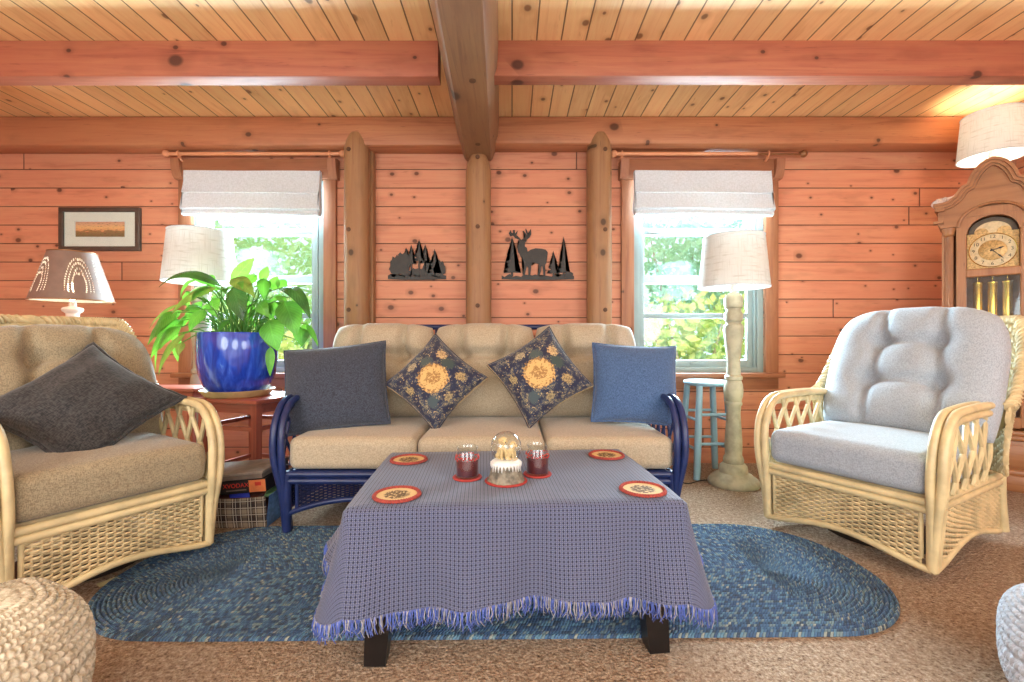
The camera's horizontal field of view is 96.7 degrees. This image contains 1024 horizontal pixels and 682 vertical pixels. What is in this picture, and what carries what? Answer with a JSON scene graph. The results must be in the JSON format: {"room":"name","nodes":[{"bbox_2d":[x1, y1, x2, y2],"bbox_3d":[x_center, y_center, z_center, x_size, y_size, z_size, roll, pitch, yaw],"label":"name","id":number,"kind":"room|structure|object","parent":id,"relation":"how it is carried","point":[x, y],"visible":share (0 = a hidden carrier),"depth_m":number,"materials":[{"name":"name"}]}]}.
{"room":"cabin living room","nodes":[
{"label":"cabin living room","id":0,"kind":"room"},
{"bbox_2d":[0,152,1015,462],"bbox_3d":[-0.215,-0.360,3.600,8.470,2.620,0.120,0,0,0],"label":"wall","id":1,"kind":"structure","parent":0,"point":[857,234],"depth_m":3.54,"materials":[{"name":"orange wood"}]},
{"bbox_2d":[58,207,141,250],"bbox_3d":[-3.190,-0.865,3.524,0.625,0.335,0.030,0,0,0],"label":"framed picture","id":2,"kind":"object","parent":1,"relation":"attached to","point":[79,228],"visible":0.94,"depth_m":3.52,"materials":[{"name":"brown wood"}]},
{"bbox_2d":[74,221,125,237],"bbox_3d":[-3.190,-0.865,3.524,0.400,0.136,0.001,0,0,0],"label":"print","id":3,"kind":"object","parent":2,"relation":"attached to","point":[82,229],"depth_m":3.52,"materials":[{"name":"orange paper"}]},
{"bbox_2d":[162,150,343,161],"bbox_3d":[-1.955,-1.405,3.485,1.394,0.089,0.115,0,0,0],"label":"curtain rod","id":4,"kind":"object","parent":1,"relation":"attached to","point":[165,153],"visible":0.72,"depth_m":3.44,"materials":[{"name":"brown wood"}]},
{"bbox_2d":[170,158,339,388],"bbox_3d":[-1.968,-0.514,3.553,1.265,1.770,0.205,0,0,0],"label":"window","id":5,"kind":"structure","parent":1,"relation":"in","point":[323,279],"depth_m":3.51,"materials":[{"name":"brown wood"}]},
{"bbox_2d":[179,170,322,216],"bbox_3d":[-1.960,-1.114,3.449,1.045,0.353,0.120,0,0,0],"label":"roman shade","id":6,"kind":"object","parent":5,"relation":"attached to","point":[204,192],"visible":1,"depth_m":3.41,"materials":[{"name":"white fabric"}]},
{"bbox_2d":[388,241,445,279],"bbox_3d":[-0.735,-0.631,3.530,0.450,0.314,0.020,0,0,0],"label":"metal wall art","id":7,"kind":"object","parent":1,"relation":"attached to","point":[433,269],"visible":1,"depth_m":3.52,"materials":[{"name":"metal"}]},
{"bbox_2d":[0,117,963,153],"bbox_3d":[-0.215,-1.560,3.455,8.270,0.220,0.170,0,0,0],"label":"beam","id":8,"kind":"structure","parent":1,"relation":"attached to","point":[18,135],"depth_m":3.37,"materials":[{"name":"brown wood"}]},
{"bbox_2d":[502,229,573,279],"bbox_3d":[0.200,-0.672,3.530,0.560,0.396,0.020,0,0,0],"label":"metal wall art","id":9,"kind":"object","parent":1,"relation":"attached to","point":[537,255],"visible":1,"depth_m":3.52,"materials":[{"name":"metal"}]},
{"bbox_2d":[618,158,785,388],"bbox_3d":[1.451,-0.514,3.553,1.260,1.770,0.205,0,0,0],"label":"window","id":10,"kind":"structure","parent":1,"relation":"in","point":[633,279],"depth_m":3.52,"materials":[{"name":"brown wood"}]},
{"bbox_2d":[632,170,775,216],"bbox_3d":[1.440,-1.114,3.449,1.051,0.353,0.120,0,0,0],"label":"roman shade","id":11,"kind":"object","parent":10,"relation":"attached to","point":[656,192],"visible":1,"depth_m":3.41,"materials":[{"name":"white fabric"}]},
{"bbox_2d":[612,150,807,162],"bbox_3d":[1.495,-1.405,3.485,1.494,0.089,0.115,0,0,0],"label":"curtain rod","id":12,"kind":"object","parent":1,"relation":"attached to","point":[803,153],"visible":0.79,"depth_m":3.45,"materials":[{"name":"brown wood"}]},
{"bbox_2d":[0,0,1023,116],"bbox_3d":[-0.215,-1.720,0.470,8.670,0.100,6.540,0,0,0],"label":"ceiling","id":13,"kind":"structure","parent":0,"point":[20,20],"depth_m":2.49,"materials":[{"name":"brown wood"}]},
{"bbox_2d":[0,41,440,85],"bbox_3d":[-2.400,-1.570,2.575,3.980,0.200,0.095,0,0,0],"label":"ceiling beam","id":14,"kind":"structure","parent":13,"relation":"attached to","point":[22,63],"depth_m":2.53,"materials":[{"name":"brown wood"}]},
{"bbox_2d":[430,0,498,160],"bbox_3d":[-0.185,-1.524,0.750,0.310,0.291,5.510,0,0,-1],"label":"beam","id":15,"kind":"structure","parent":13,"relation":"attached to","point":[466,30],"depth_m":2.32,"materials":[{"name":"brown wood"}]},
{"bbox_2d":[494,40,1023,84],"bbox_3d":[1.900,-1.573,2.575,4.060,0.200,0.095,0,0,0],"label":"ceiling beam","id":16,"kind":"structure","parent":13,"relation":"attached to","point":[520,62],"depth_m":2.53,"materials":[{"name":"brown wood"}]},
{"bbox_2d":[15,463,1023,681],"bbox_3d":[-0.215,1.010,0.470,8.670,0.120,6.540,0,0,0],"label":"floor","id":17,"kind":"structure","parent":0,"point":[944,630],"depth_m":1.39,"materials":[{"name":"beige carpet"}]},
{"bbox_2d":[0,577,95,681],"bbox_3d":[-1.205,0.770,0.984,0.440,0.371,0.436,0,0,0],"label":"knitted pouf","id":18,"kind":"object","parent":17,"relation":"on","point":[48,632],"visible":1,"depth_m":1.02,"materials":[{"name":"beige fabric"}]},
{"bbox_2d":[96,576,116,586],"bbox_3d":[-1.573,0.946,1.815,0.030,0.006,0.123,0,0,27],"label":"floor strip","id":19,"kind":"object","parent":17,"relation":"on","point":[103,583],"visible":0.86,"depth_m":1.78,"materials":[{"name":"beige wood"}]},
{"bbox_2d":[0,314,224,588],"bbox_3d":[-1.956,0.409,2.021,1.123,1.082,0.813,0,0,30],"label":"wicker armchair","id":20,"kind":"object","parent":17,"relation":"on","point":[80,497],"visible":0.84,"depth_m":1.83,"materials":[{"name":"wicker"}]},
{"bbox_2d":[0,324,162,450],"bbox_3d":[-2.031,0.206,2.089,0.160,0.630,0.689,-27,-13,27],"label":"cushion","id":21,"kind":"object","parent":20,"relation":"on","point":[28,352],"depth_m":2.06,"materials":[{"name":"beige fabric"}]},
{"bbox_2d":[0,342,186,452],"bbox_3d":[-1.815,0.270,1.940,0.591,0.532,0.392,0,0,-3],"label":"throw pillow","id":22,"kind":"object","parent":20,"relation":"on","point":[90,400],"visible":0.86,"depth_m":1.87,"materials":[{"name":"fabric"}]},
{"bbox_2d":[10,432,204,521],"bbox_3d":[-1.776,0.521,1.917,0.660,0.187,0.603,0,0,30],"label":"seat cushion","id":23,"kind":"object","parent":20,"relation":"on","point":[48,487],"depth_m":1.73,"materials":[{"name":"beige fabric"}]},
{"bbox_2d":[160,385,203,442],"bbox_3d":[-2.200,0.620,2.900,0.520,0.660,0.250,0,0,0],"label":"end table","id":24,"kind":"object","parent":17,"relation":"on","point":[187,390],"visible":0.17,"depth_m":2.81,"materials":[{"name":"brown wood"}]},
{"bbox_2d":[159,225,235,442],"bbox_3d":[-2.190,0.082,3.200,0.461,1.737,0.461,0,0,0],"label":"floor lamp","id":25,"kind":"object","parent":17,"relation":"on","point":[208,250],"visible":0.43,"depth_m":3.05,"materials":[{"name":"white fabric"}]},
{"bbox_2d":[197,485,279,527],"bbox_3d":[-1.425,0.868,2.425,0.381,0.165,0.261,0,0,-2],"label":"bin","id":26,"kind":"object","parent":17,"relation":"on","point":[251,512],"visible":0.4,"depth_m":2.30,"materials":[{"name":"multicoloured fabric"}]},
{"bbox_2d":[219,464,288,495],"bbox_3d":[-1.428,0.738,2.413,0.374,0.102,0.254,0,0,-2],"label":"game box","id":27,"kind":"object","parent":26,"relation":"on","point":[267,482],"visible":0.34,"depth_m":2.29,"materials":[{"name":"black cardboard"}]},
{"bbox_2d":[222,457,288,481],"bbox_3d":[-1.430,0.684,2.417,0.366,0.075,0.266,0,0,1],"label":"game box","id":28,"kind":"object","parent":27,"relation":"on","point":[259,468],"visible":0.66,"depth_m":2.34,"materials":[{"name":"brown cardboard"}]},
{"bbox_2d":[264,486,276,496],"bbox_3d":[-1.270,0.792,2.400,0.050,0.040,0.083,0,0,-15],"label":"magazine","id":29,"kind":"object","parent":26,"relation":"in","point":[271,490],"visible":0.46,"depth_m":2.39,"materials":[{"name":"green paper"}]},
{"bbox_3d":[-1.425,0.905,2.425,0.300,0.072,0.190,0,0,-2],"label":"book","id":30,"kind":"object","parent":26,"relation":"in","visible":0},
{"label":"magazine","id":31,"kind":"object","parent":30,"relation":"on","visible":0},
{"bbox_2d":[219,491,265,498],"bbox_3d":[-1.450,0.819,2.420,0.270,0.031,0.190,0,0,0],"label":"magazine","id":32,"kind":"object","parent":31,"relation":"on","point":[253,494],"visible":0.03,"depth_m":2.38,"materials":[{"name":"brown paper"}]},
{"bbox_2d":[229,493,249,497],"bbox_3d":[-1.405,0.800,2.348,0.111,0.084,0.021,0,0,-3],"label":"magazine","id":33,"kind":"object","parent":32,"relation":"on","point":[242,495],"visible":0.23,"depth_m":2.35,"materials":[{"name":"blue paper"}]},
{"bbox_2d":[196,391,298,466],"bbox_3d":[-1.600,0.643,2.830,0.470,0.616,0.440,0,0,16],"label":"end table","id":34,"kind":"object","parent":17,"relation":"on","point":[254,407],"visible":0.38,"depth_m":2.64,"materials":[{"name":"brown wood"}]},
{"bbox_2d":[198,386,275,398],"bbox_3d":[-1.685,0.314,2.800,0.410,0.042,0.410,0,0,0],"label":"saucer","id":35,"kind":"object","parent":34,"relation":"on","point":[244,394],"visible":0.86,"depth_m":2.65,"materials":[{"name":"beige ceramic"}]},
{"bbox_2d":[148,258,317,391],"bbox_3d":[-1.672,-0.098,2.723,0.797,0.837,0.678,0,0,-39],"label":"potted plant","id":36,"kind":"object","parent":35,"relation":"on","point":[226,360],"visible":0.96,"depth_m":2.65,"materials":[{"name":"green plant"}]},
{"bbox_2d":[344,131,375,325],"bbox_3d":[-1.159,-0.300,3.434,0.203,2.500,0.201,0,0,0],"label":"log post","id":37,"kind":"object","parent":17,"relation":"on","point":[359,161],"visible":0.58,"depth_m":3.35,"materials":[{"name":"brown wood"}]},
{"bbox_2d":[466,154,490,323],"bbox_3d":[-0.252,-0.217,3.424,0.195,2.335,0.197,0,0,0],"label":"log post","id":38,"kind":"object","parent":17,"relation":"on","point":[478,171],"visible":0.52,"depth_m":3.34,"materials":[{"name":"brown wood"}]},
{"bbox_2d":[269,323,688,532],"bbox_3d":[-0.160,0.418,2.685,2.044,1.065,0.978,0,0,0],"label":"sofa","id":39,"kind":"object","parent":17,"relation":"on","point":[337,457],"visible":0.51,"depth_m":2.34,"materials":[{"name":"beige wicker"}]},
{"bbox_2d":[283,340,390,436],"bbox_3d":[-0.965,0.250,2.500,0.604,0.508,0.262,0,0,-8],"label":"throw pillow","id":40,"kind":"object","parent":39,"relation":"on","point":[342,386],"visible":0.91,"depth_m":2.42,"materials":[{"name":"grey fabric"}]},
{"bbox_2d":[290,417,430,468],"bbox_3d":[-0.786,0.546,2.565,0.630,0.178,0.680,0,0,0],"label":"seat cushion","id":41,"kind":"object","parent":39,"relation":"on","point":[359,447],"depth_m":2.23,"materials":[{"name":"beige fabric"}]},
{"bbox_2d":[333,323,433,416],"bbox_3d":[-0.816,0.176,2.846,0.655,0.600,0.218,0,-13,1],"label":"cushion","id":42,"kind":"object","parent":39,"relation":"on","point":[404,342],"depth_m":2.81,"materials":[{"name":"beige fabric"}]},
{"bbox_2d":[386,333,488,428],"bbox_3d":[-0.430,0.225,2.560,0.552,0.544,0.264,0,0,20],"label":"throw pillow","id":43,"kind":"object","parent":39,"relation":"on","point":[436,380],"visible":0.99,"depth_m":2.48,"materials":[{"name":"fabric"}]},
{"bbox_2d":[418,417,544,451],"bbox_3d":[-0.152,0.546,2.565,0.630,0.178,0.680,0,0,0],"label":"seat cushion","id":44,"kind":"object","parent":39,"relation":"on","point":[466,433],"depth_m":2.29,"materials":[{"name":"beige fabric"}]},
{"bbox_2d":[436,323,533,416],"bbox_3d":[-0.175,0.176,2.846,0.655,0.600,0.218,0,-13,0],"label":"cushion","id":45,"kind":"object","parent":39,"relation":"on","point":[479,345],"depth_m":2.79,"materials":[{"name":"beige fabric"}]},
{"bbox_2d":[486,326,593,427],"bbox_3d":[0.155,0.193,2.560,0.582,0.564,0.250,0,0,-10],"label":"throw pillow","id":46,"kind":"object","parent":39,"relation":"on","point":[539,376],"visible":0.99,"depth_m":2.48,"materials":[{"name":"fabric"}]},
{"bbox_2d":[535,323,635,416],"bbox_3d":[0.466,0.176,2.846,0.655,0.600,0.218,0,-13,-1],"label":"cushion","id":47,"kind":"object","parent":39,"relation":"on","point":[576,339],"depth_m":2.80,"materials":[{"name":"beige fabric"}]},
{"bbox_2d":[539,417,672,468],"bbox_3d":[0.482,0.546,2.565,0.630,0.178,0.680,0,0,0],"label":"seat cushion","id":48,"kind":"object","parent":39,"relation":"on","point":[648,447],"depth_m":2.25,"materials":[{"name":"beige fabric"}]},
{"bbox_2d":[591,342,675,425],"bbox_3d":[0.680,0.235,2.530,0.493,0.456,0.251,0,0,6],"label":"throw pillow","id":49,"kind":"object","parent":39,"relation":"on","point":[629,382],"visible":0.91,"depth_m":2.45,"materials":[{"name":"blue fabric"}]},
{"bbox_2d":[88,524,899,641],"bbox_3d":[-0.060,0.942,1.885,3.050,0.012,0.916,0,0,0],"label":"braided rug","id":50,"kind":"object","parent":17,"relation":"on","point":[257,583],"visible":0.55,"depth_m":1.65,"materials":[{"name":"fabric"}]},
{"bbox_2d":[364,600,669,666],"bbox_3d":[0.000,0.728,1.715,1.010,0.455,0.732,0,0,-4],"label":"coffee table","id":51,"kind":"object","parent":17,"relation":"on","point":[655,635],"visible":0.06,"depth_m":1.38,"materials":[{"name":"brown wood"}]},
{"bbox_2d":[311,449,717,645],"bbox_3d":[0.000,0.670,1.715,1.325,0.354,0.867,0,0,-4],"label":"tablecloth","id":52,"kind":"object","parent":51,"relation":"on","point":[570,536],"visible":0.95,"depth_m":1.36,"materials":[{"name":"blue fabric"}]},
{"bbox_2d":[372,485,421,503],"bbox_3d":[-0.366,0.487,1.448,0.154,0.012,0.154,0,0,-17],"label":"coaster","id":53,"kind":"object","parent":52,"relation":"on","point":[396,494],"visible":1,"depth_m":1.45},
{"bbox_2d":[390,454,427,464],"bbox_3d":[-0.425,0.487,1.875,0.154,0.012,0.154,0,0,-25],"label":"coaster","id":54,"kind":"object","parent":52,"relation":"on","point":[403,459],"visible":1,"depth_m":1.87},
{"bbox_2d":[453,473,481,481],"bbox_3d":[-0.161,0.490,1.640,0.106,0.006,0.106,0,0,0],"label":"coaster","id":55,"kind":"object","parent":52,"relation":"on","point":[479,477],"visible":0.53,"depth_m":1.60,"materials":[{"name":"fabric"}]},
{"bbox_2d":[455,446,479,478],"bbox_3d":[-0.161,0.433,1.640,0.089,0.108,0.088,0,0,0],"label":"candle jar","id":56,"kind":"object","parent":55,"relation":"on","point":[467,467],"visible":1,"depth_m":1.61,"materials":[{"name":"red glass"}]},
{"bbox_2d":[485,476,526,487],"bbox_3d":[-0.021,0.490,1.600,0.150,0.006,0.150,0,0,0],"label":"coaster","id":57,"kind":"object","parent":52,"relation":"on","point":[486,481],"visible":0.4,"depth_m":1.54,"materials":[{"name":"fabric"}]},
{"bbox_2d":[486,431,524,485],"bbox_3d":[-0.023,0.403,1.600,0.135,0.170,0.136,0,0,-6],"label":"snow globe","id":58,"kind":"object","parent":57,"relation":"on","point":[506,467],"visible":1,"depth_m":1.57,"materials":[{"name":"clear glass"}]},
{"bbox_2d":[523,471,551,478],"bbox_3d":[0.094,0.490,1.680,0.106,0.006,0.106,0,0,0],"label":"coaster","id":59,"kind":"object","parent":52,"relation":"on","point":[525,473],"visible":0.6,"depth_m":1.65,"materials":[{"name":"fabric"}]},
{"bbox_2d":[525,445,548,475],"bbox_3d":[0.094,0.433,1.680,0.089,0.108,0.088,0,0,0],"label":"candle jar","id":60,"kind":"object","parent":59,"relation":"on","point":[536,464],"visible":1,"depth_m":1.65,"materials":[{"name":"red glass"}]},
{"bbox_2d":[588,449,624,460],"bbox_3d":[0.405,0.487,1.950,0.154,0.012,0.154,0,0,44],"label":"coaster","id":61,"kind":"object","parent":52,"relation":"on","point":[602,454],"visible":1,"depth_m":1.94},
{"bbox_2d":[619,480,666,497],"bbox_3d":[0.431,0.487,1.500,0.154,0.012,0.154,0,0,21],"label":"coaster","id":62,"kind":"object","parent":52,"relation":"on","point":[645,489],"visible":1,"depth_m":1.49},
{"bbox_2d":[586,131,611,324],"bbox_3d":[0.655,-0.300,3.426,0.191,2.500,0.189,0,0,0],"label":"log post","id":63,"kind":"object","parent":17,"relation":"on","point":[599,152],"visible":0.62,"depth_m":3.35,"materials":[{"name":"brown wood"}]},
{"bbox_2d":[682,379,725,480],"bbox_3d":[1.390,0.617,3.255,0.314,0.670,0.314,0,0,-3],"label":"wooden stool","id":64,"kind":"object","parent":17,"relation":"on","point":[699,383],"visible":0.75,"depth_m":3.17,"materials":[{"name":"blue paint"}]},
{"bbox_2d":[698,230,771,491],"bbox_3d":[1.470,0.119,3.020,0.441,1.662,0.441,0,0,0],"label":"floor lamp","id":65,"kind":"object","parent":17,"relation":"on","point":[733,261],"visible":1,"depth_m":2.96,"materials":[{"name":"beige paint"}]},
{"bbox_2d":[731,284,735,291],"bbox_3d":[1.470,-0.362,3.020,0.034,0.075,0.034,0,0,0],"label":"bulb","id":66,"kind":"object","parent":65,"relation":"attached to","point":[733,287],"depth_m":3.01,"materials":[{"name":"white glass"}]},
{"bbox_2d":[754,307,1023,574],"bbox_3d":[1.930,0.385,2.322,1.123,1.130,0.856,0,0,-30],"label":"wicker armchair","id":67,"kind":"object","parent":17,"relation":"on","point":[910,405],"visible":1,"depth_m":2.12,"materials":[{"name":"wicker"}]},
{"bbox_2d":[771,420,981,493],"bbox_3d":[1.750,0.521,2.217,0.660,0.187,0.635,0,0,-30],"label":"seat cushion","id":68,"kind":"object","parent":67,"relation":"on","point":[881,456],"depth_m":2.05,"materials":[{"name":"grey fabric"}]},
{"bbox_2d":[823,307,1010,442],"bbox_3d":[2.051,0.134,2.367,0.160,0.700,0.725,27,-13,-27],"label":"cushion","id":69,"kind":"object","parent":67,"relation":"on","point":[896,369],"depth_m":2.28,"materials":[{"name":"grey fabric"}]},
{"bbox_2d":[933,156,1023,492],"bbox_3d":[3.209,-0.115,3.040,0.380,2.130,0.580,0,0,-44],"label":"grandfather clock","id":70,"kind":"object","parent":17,"relation":"on","point":[981,227],"visible":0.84,"depth_m":3.00,"materials":[{"name":"brown wood"}]},
{"bbox_2d":[931,195,953,208],"bbox_3d":[3.031,-0.973,3.164,0.070,0.087,0.176,0,0,-44],"label":"figurine","id":71,"kind":"object","parent":70,"relation":"on","point":[941,200],"visible":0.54,"depth_m":3.17,"materials":[{"name":"white ceramic"}]},
{"bbox_2d":[955,102,1023,167],"bbox_3d":[3.250,-1.224,3.080,0.361,0.657,0.361,0,0,0],"label":"table lamp","id":72,"kind":"object","parent":70,"relation":"on","point":[997,130],"visible":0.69,"depth_m":2.99,"materials":[{"name":"white fabric"}]},
{"bbox_2d":[988,150,995,156],"bbox_3d":[3.250,-1.248,3.080,0.034,0.075,0.034,0,0,0],"label":"bulb","id":73,"kind":"object","parent":72,"relation":"attached to","point":[991,153],"depth_m":3.07,"materials":[{"name":"white ceramic"}]},
{"bbox_2d":[996,583,1023,681],"bbox_3d":[1.494,0.800,1.091,0.476,0.313,0.479,0,0,3],"label":"knitted pouf","id":74,"kind":"object","parent":17,"relation":"on","point":[1010,609],"visible":1,"depth_m":1.18,"materials":[{"name":"white fabric"}]},
{"bbox_3d":[-2.800,0.620,2.900,0.460,0.660,0.400,0,0,0],"label":"end table","id":75,"kind":"object","parent":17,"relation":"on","visible":0},
{"bbox_2d":[25,249,115,316],"bbox_3d":[-2.800,-0.137,2.900,0.417,0.854,0.417,0,0,0],"label":"table lamp","id":76,"kind":"object","parent":75,"relation":"on","point":[65,282],"visible":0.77,"depth_m":2.80,"materials":[{"name":"brown fabric"}]},
{"bbox_2d":[1016,156,1023,173],"bbox_3d":[3.970,-0.360,0.470,0.100,2.620,6.140,0,0,0],"label":"wall","id":77,"kind":"structure","parent":0,"point":[1020,161],"depth_m":3.51,"materials":[{"name":"orange wood"}]},
{"label":"outside","id":78,"kind":"structure","parent":0,"visible":0},
{"bbox_3d":[-0.200,1.300,8.200,16.000,0.100,9.000,0,0,0],"label":"lawn","id":79,"kind":"structure","parent":78,"visible":0},
{"bbox_2d":[211,294,311,359],"bbox_3d":[-3.692,0.361,5.658,2.933,1.924,1.574,0,0,0],"label":"bush","id":80,"kind":"object","parent":79,"relation":"on","point":[286,344],"visible":0.02,"depth_m":5.45,"materials":[{"name":"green plant"}]},
{"bbox_2d":[211,215,313,348],"bbox_3d":[-3.631,-0.463,7.252,3.584,3.461,2.172,0,0,0],"label":"tree","id":81,"kind":"object","parent":79,"relation":"on","point":[243,252],"visible":0.18,"depth_m":6.87,"materials":[{"name":"green plant"}]},
{"bbox_2d":[643,215,744,355],"bbox_3d":[3.162,-0.647,8.227,3.485,3.814,2.207,0,0,0],"label":"tree","id":82,"kind":"object","parent":79,"relation":"on","point":[677,260],"visible":0.24,"depth_m":7.83,"materials":[{"name":"green plant"}]},
{"bbox_2d":[644,286,744,359],"bbox_3d":[2.621,0.257,6.399,3.081,2.037,2.017,0,0,0],"label":"bush","id":83,"kind":"object","parent":79,"relation":"on","point":[688,343],"visible":0.23,"depth_m":6.10,"materials":[{"name":"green plant"}]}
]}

